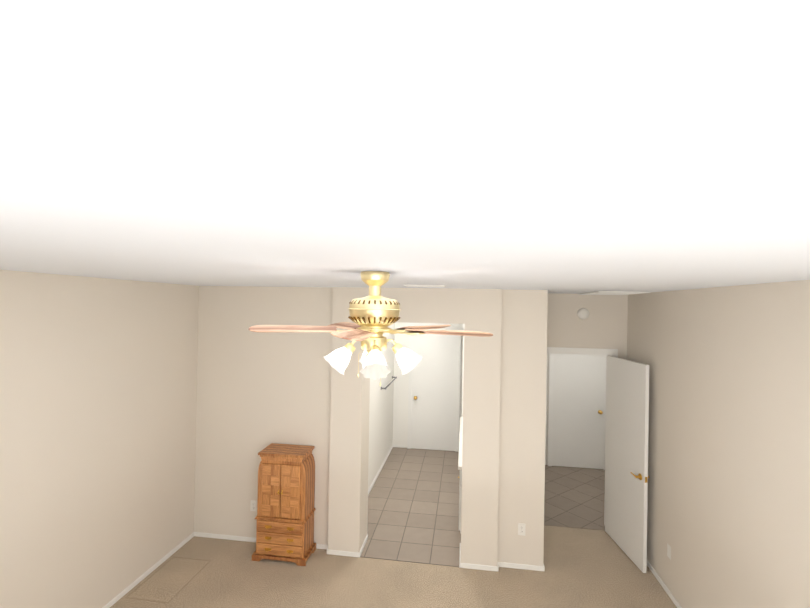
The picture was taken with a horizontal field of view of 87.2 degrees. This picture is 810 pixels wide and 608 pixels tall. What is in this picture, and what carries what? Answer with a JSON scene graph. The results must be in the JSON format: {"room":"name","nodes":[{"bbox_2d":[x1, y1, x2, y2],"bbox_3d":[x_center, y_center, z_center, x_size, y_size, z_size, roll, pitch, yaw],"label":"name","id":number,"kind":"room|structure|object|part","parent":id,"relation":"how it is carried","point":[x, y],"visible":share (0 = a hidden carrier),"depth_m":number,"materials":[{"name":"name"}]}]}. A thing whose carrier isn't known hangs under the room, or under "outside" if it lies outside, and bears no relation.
{"room":"bedroom","nodes":[
{"label":"bedroom","id":0,"kind":"room"},
{"bbox_2d":[0,270,198,607],"bbox_3d":[-2.664,1.151,2.426,0.120,2.740,4.794,1,0,8],"label":"wall","id":1,"kind":"structure","parent":0,"point":[98,393],"depth_m":3.36,"materials":[{"name":"paint"}]},
{"bbox_2d":[102,532,193,607],"bbox_3d":[-2.622,2.498,2.424,0.011,0.047,4.524,1,0,8],"label":"baseboard","id":2,"kind":"structure","parent":1,"relation":"attached to","point":[132,585],"depth_m":3.96,"materials":[{"name":"white wood"}]},
{"bbox_2d":[194,286,332,544],"bbox_3d":[-1.515,1.184,4.624,1.546,2.740,0.120,1,0,8],"label":"wall","id":3,"kind":"structure","parent":0,"point":[257,392],"depth_m":4.58,"materials":[{"name":"paint"}]},
{"bbox_2d":[250,500,256,511],"bbox_3d":[-1.625,2.166,4.567,0.070,0.115,0.007,1,0,8],"label":"electrical outlet","id":4,"kind":"object","parent":3,"relation":"attached to","point":[253,506],"visible":1,"depth_m":4.57,"materials":[{"name":"white plastic"}]},
{"bbox_2d":[194,532,327,548],"bbox_3d":[-1.534,2.530,4.543,1.516,0.047,0.024,1,0,8],"label":"baseboard","id":5,"kind":"structure","parent":3,"relation":"attached to","point":[318,546],"depth_m":4.59,"materials":[{"name":"white wood"}]},
{"bbox_2d":[367,403,369,522],"bbox_3d":[0.286,1.216,4.595,1.837,2.740,0.010,1,0,8],"label":"wall","id":6,"kind":"structure","parent":0,"point":[368,462],"depth_m":4.69,"materials":[{"name":"paint"}]},
{"bbox_2d":[368,323,394,489],"bbox_3d":[-0.474,1.212,6.215,0.120,2.740,3.320,1,0,8],"label":"wall","id":7,"kind":"structure","parent":0,"point":[381,426],"depth_m":6.64,"materials":[{"name":"paint"}]},
{"bbox_2d":[368,444,393,494],"bbox_3d":[-0.431,2.559,6.216,0.011,0.047,3.044,1,0,8],"label":"baseboard","id":8,"kind":"structure","parent":7,"relation":"attached to","point":[393,445],"depth_m":6.56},
{"bbox_2d":[381,376,396,389],"bbox_3d":[-0.256,1.300,7.043,0.085,0.052,1.081,1,0,8],"label":"towel rail","id":9,"kind":"object","parent":7,"relation":"attached to","point":[389,383],"visible":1,"depth_m":6.92,"materials":[{"name":"silver metal"}]},
{"bbox_2d":[110,525,676,607],"bbox_3d":[-0.219,2.605,2.468,5.000,0.080,5.580,1,0,8],"label":"floor carpet","id":10,"kind":"object","parent":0,"point":[588,568],"depth_m":3.94,"materials":[{"name":"beige carpet"}]},
{"bbox_2d":[252,443,315,565],"bbox_3d":[-1.218,2.022,4.345,0.560,1.072,0.321,1,0,8],"label":"armoire","id":11,"kind":"object","parent":10,"relation":"on","point":[286,509],"visible":1,"depth_m":4.22,"materials":[{"name":"brown wood"}]},
{"bbox_3d":[-1.241,2.146,4.199,0.298,0.611,0.026,1,0,8],"label":"handle","id":12,"kind":"part","parent":11,"relation":"part of","materials":[{"name":"gold metal"}]},
{"bbox_3d":[-1.242,2.323,4.212,0.470,0.327,0.020,1,0,8],"label":"drawer","id":13,"kind":"part","parent":11,"relation":"part of","materials":[{"name":"brown wood"}]},
{"bbox_3d":[-1.232,1.853,4.223,0.404,0.518,0.018,1,0,8],"label":"door","id":14,"kind":"part","parent":11,"relation":"part of","materials":[{"name":"brown wood"}]},
{"bbox_2d":[0,0,809,293],"bbox_3d":[-0.160,-0.224,2.543,5.000,0.100,5.700,1,0,8],"label":"ceiling","id":15,"kind":"structure","parent":0,"point":[570,146],"depth_m":0.48,"materials":[{"name":"paint"}]},
{"bbox_2d":[248,271,492,385],"bbox_3d":[-0.174,0.131,2.296,1.261,0.612,1.211,1,0,8],"label":"ceiling fan","id":16,"kind":"object","parent":15,"relation":"hanging from","point":[374,315],"visible":1,"depth_m":2.27,"materials":[{"name":"gold metal"}]},
{"bbox_3d":[-0.595,0.132,2.267,0.455,0.006,0.136,1,12,-11],"label":"blade","id":17,"kind":"part","parent":16,"relation":"part of","materials":[{"name":"brown wood"}]},
{"bbox_3d":[-0.367,0.308,2.319,0.155,0.162,0.150,1,0,8],"label":"lamp shade","id":18,"kind":"part","parent":16,"relation":"part of","materials":[{"name":"white glass"}]},
{"bbox_3d":[-0.380,0.138,2.728,0.136,0.006,0.455,-12,6,-28],"label":"blade","id":19,"kind":"part","parent":16,"relation":"part of","materials":[{"name":"brown wood"}]},
{"bbox_3d":[-0.223,0.137,1.921,0.136,0.006,0.455,13,1,7],"label":"blade","id":20,"kind":"part","parent":16,"relation":"part of","materials":[{"name":"brown wood"}]},
{"bbox_3d":[-0.143,0.311,2.155,0.150,0.162,0.155,1,0,8],"label":"lamp shade","id":21,"kind":"part","parent":16,"relation":"part of","materials":[{"name":"white glass"}]},
{"bbox_3d":[0.021,0.315,2.379,0.155,0.162,0.150,1,0,8],"label":"lamp shade","id":22,"kind":"part","parent":16,"relation":"part of","materials":[{"name":"white glass"}]},
{"bbox_3d":[0.125,0.147,2.666,0.136,0.006,0.455,-15,-11,42],"label":"blade","id":23,"kind":"part","parent":16,"relation":"part of","materials":[{"name":"brown wood"}]},
{"bbox_3d":[0.222,0.146,2.167,0.455,0.006,0.136,1,-12,25],"label":"blade","id":24,"kind":"part","parent":16,"relation":"part of","materials":[{"name":"brown wood"}]},
{"bbox_2d":[404,284,445,286],"bbox_3d":[0.171,-0.154,3.612,0.340,0.013,0.150,1,0,8],"label":"ceiling vent","id":25,"kind":"object","parent":15,"relation":"in","point":[411,285],"visible":1,"depth_m":3.56,"materials":[{"name":"white metal"}]},
{"bbox_2d":[578,291,649,294],"bbox_3d":[2.178,-0.113,4.502,0.470,0.014,0.750,1,0,8],"label":"ceiling vent","id":26,"kind":"object","parent":15,"relation":"in","point":[612,292],"visible":1,"depth_m":4.29,"materials":[{"name":"white metal"}]},
{"bbox_2d":[360,447,460,566],"bbox_3d":[0.447,2.635,5.913,1.837,0.084,3.399,1,0,8],"label":"floor","id":27,"kind":"structure","parent":0,"point":[413,506],"depth_m":5.34,"materials":[{"name":"beige tile"}]},
{"bbox_2d":[458,469,461,533],"bbox_3d":[1.020,2.203,5.607,0.628,0.796,2.096,1,0,8],"label":"bathroom vanity","id":28,"kind":"object","parent":27,"relation":"on","point":[460,482],"depth_m":4.62,"materials":[{"name":"white wood"}]},
{"bbox_2d":[458,417,462,468],"bbox_3d":[1.029,1.785,5.599,0.623,0.040,2.116,1,0,8],"label":"countertop","id":29,"kind":"structure","parent":28,"relation":"on","point":[461,418],"depth_m":5.36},
{"bbox_2d":[328,287,501,565],"bbox_3d":[0.101,1.212,4.436,1.707,2.740,0.355,1,0,8],"label":"wall","id":30,"kind":"structure","parent":0,"point":[480,310],"depth_m":4.21,"materials":[{"name":"paint"}]},
{"bbox_2d":[326,546,357,556],"bbox_3d":[-0.641,2.545,4.358,0.325,0.047,0.036,1,0,8],"label":"baseboard","id":31,"kind":"structure","parent":30,"relation":"attached to","point":[332,552],"depth_m":4.34,"materials":[{"name":"white wood"}]},
{"bbox_2d":[358,534,367,556],"bbox_3d":[-0.439,2.549,4.496,0.015,0.047,0.366,1,0,8],"label":"baseboard","id":32,"kind":"structure","parent":30,"relation":"attached to","point":[359,553],"depth_m":4.46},
{"bbox_2d":[459,560,499,570],"bbox_3d":[0.722,2.568,4.166,0.377,0.047,0.036,1,0,8],"label":"baseboard","id":33,"kind":"structure","parent":30,"relation":"attached to","point":[461,565],"depth_m":4.15,"materials":[{"name":"white wood"}]},
{"bbox_2d":[393,322,462,447],"bbox_3d":[0.717,1.241,7.664,1.837,2.740,0.120,1,0,8],"label":"wall","id":34,"kind":"structure","parent":0,"point":[400,414],"depth_m":7.71,"materials":[{"name":"paint"}]},
{"bbox_2d":[407,334,460,451],"bbox_3d":[0.517,1.560,7.585,0.920,2.093,0.009,1,0,8],"label":"door frame","id":35,"kind":"structure","parent":34,"relation":"attached to","point":[457,392],"depth_m":7.53,"materials":[{"name":"white wood"}]},
{"bbox_2d":[411,336,456,450],"bbox_3d":[0.520,1.587,7.608,0.800,2.020,0.035,1,0,8],"label":"bathroom door","id":36,"kind":"structure","parent":34,"relation":"in","point":[434,388],"depth_m":7.59,"materials":[{"name":"white wood"}]},
{"bbox_2d":[462,324,464,416],"bbox_3d":[1.206,1.244,6.702,0.600,2.740,0.100,1,0,8],"label":"wall","id":37,"kind":"structure","parent":0,"point":[463,372],"depth_m":6.69,"materials":[{"name":"paint"}]},
{"bbox_2d":[497,289,547,565],"bbox_3d":[1.391,1.243,5.893,0.445,2.740,3.440,1,0,8],"label":"wall","id":38,"kind":"structure","parent":0,"point":[522,406],"depth_m":4.19,"materials":[{"name":"paint"}]},
{"bbox_2d":[497,562,543,570],"bbox_3d":[1.124,2.575,4.172,0.437,0.047,0.028,1,0,8],"label":"baseboard","id":39,"kind":"structure","parent":38,"relation":"attached to","point":[502,564],"depth_m":4.17,"materials":[{"name":"white wood"}]},
{"bbox_2d":[518,523,525,535],"bbox_3d":[1.146,2.213,4.178,0.070,0.115,0.007,1,0,8],"label":"electrical outlet","id":40,"kind":"object","parent":38,"relation":"attached to","point":[521,528],"visible":1,"depth_m":4.18,"materials":[{"name":"white plastic"}]},
{"bbox_2d":[545,354,548,464],"bbox_3d":[2.849,1.425,6.955,2.152,2.440,0.120,1,0,8],"label":"wall","id":41,"kind":"structure","parent":0,"point":[547,410],"depth_m":6.96,"materials":[{"name":"paint"}]},
{"bbox_2d":[548,354,606,469],"bbox_3d":[2.798,1.595,6.858,0.930,2.098,0.009,1,0,8],"label":"door frame","id":42,"kind":"structure","parent":41,"relation":"attached to","point":[550,411],"depth_m":6.91,"materials":[{"name":"white wood"}]},
{"bbox_2d":[552,354,604,468],"bbox_3d":[2.800,1.624,6.880,0.800,2.020,0.035,1,0,8],"label":"hall door","id":43,"kind":"structure","parent":41,"relation":"in","point":[578,405],"depth_m":6.86,"materials":[{"name":"white wood"}]},
{"bbox_2d":[544,465,604,530],"bbox_3d":[2.619,2.673,5.902,2.032,0.084,2.010,1,0,8],"label":"floor","id":44,"kind":"structure","parent":0,"point":[573,497],"depth_m":5.77,"materials":[{"name":"beige tile"}]},
{"bbox_2d":[547,293,627,359],"bbox_3d":[2.033,1.250,5.041,1.062,2.740,0.120,1,0,8],"label":"wall","id":45,"kind":"structure","parent":0,"point":[603,325],"depth_m":4.97,"materials":[{"name":"paint"}]},
{"bbox_2d":[547,347,617,525],"bbox_3d":[1.990,1.566,5.038,0.922,2.105,0.139,1,0,8],"label":"door frame","id":46,"kind":"structure","parent":45,"relation":"attached to","point":[614,352],"depth_m":4.99,"materials":[{"name":"white wood"}]},
{"bbox_2d":[577,308,588,318],"bbox_3d":[2.085,0.114,4.963,0.132,0.132,0.038,1,0,8],"label":"smoke detector","id":47,"kind":"object","parent":45,"relation":"attached to","point":[582,313],"visible":1,"depth_m":4.95,"materials":[{"name":"white plastic"}]},
{"bbox_2d":[605,356,648,572],"bbox_3d":[2.339,1.603,4.522,0.137,2.015,0.790,1,0,0],"label":"bedroom door","id":48,"kind":"structure","parent":45,"relation":"in","point":[627,476],"depth_m":4.43,"materials":[{"name":"white wood"}]},
{"bbox_3d":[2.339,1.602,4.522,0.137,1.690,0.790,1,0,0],"label":"handle","id":49,"kind":"part","parent":48,"relation":"part of","materials":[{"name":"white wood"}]},
{"bbox_2d":[627,280,809,607],"bbox_3d":[2.231,1.237,2.196,0.120,2.740,5.700,1,0,8],"label":"wall","id":50,"kind":"structure","parent":0,"point":[728,511],"depth_m":3.00,"materials":[{"name":"paint"}]},
{"bbox_2d":[647,560,681,607],"bbox_3d":[2.137,2.582,2.199,0.020,0.047,5.460,1,0,8],"label":"baseboard","id":51,"kind":"structure","parent":50,"relation":"attached to","point":[653,571],"depth_m":3.91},
{"bbox_2d":[667,543,670,559],"bbox_3d":[2.386,2.234,3.840,0.007,0.115,0.070,1,0,8],"label":"outlet","id":52,"kind":"object","parent":50,"relation":"attached to","point":[668,551],"visible":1,"depth_m":3.84,"materials":[{"name":"white plastic"}]}
]}

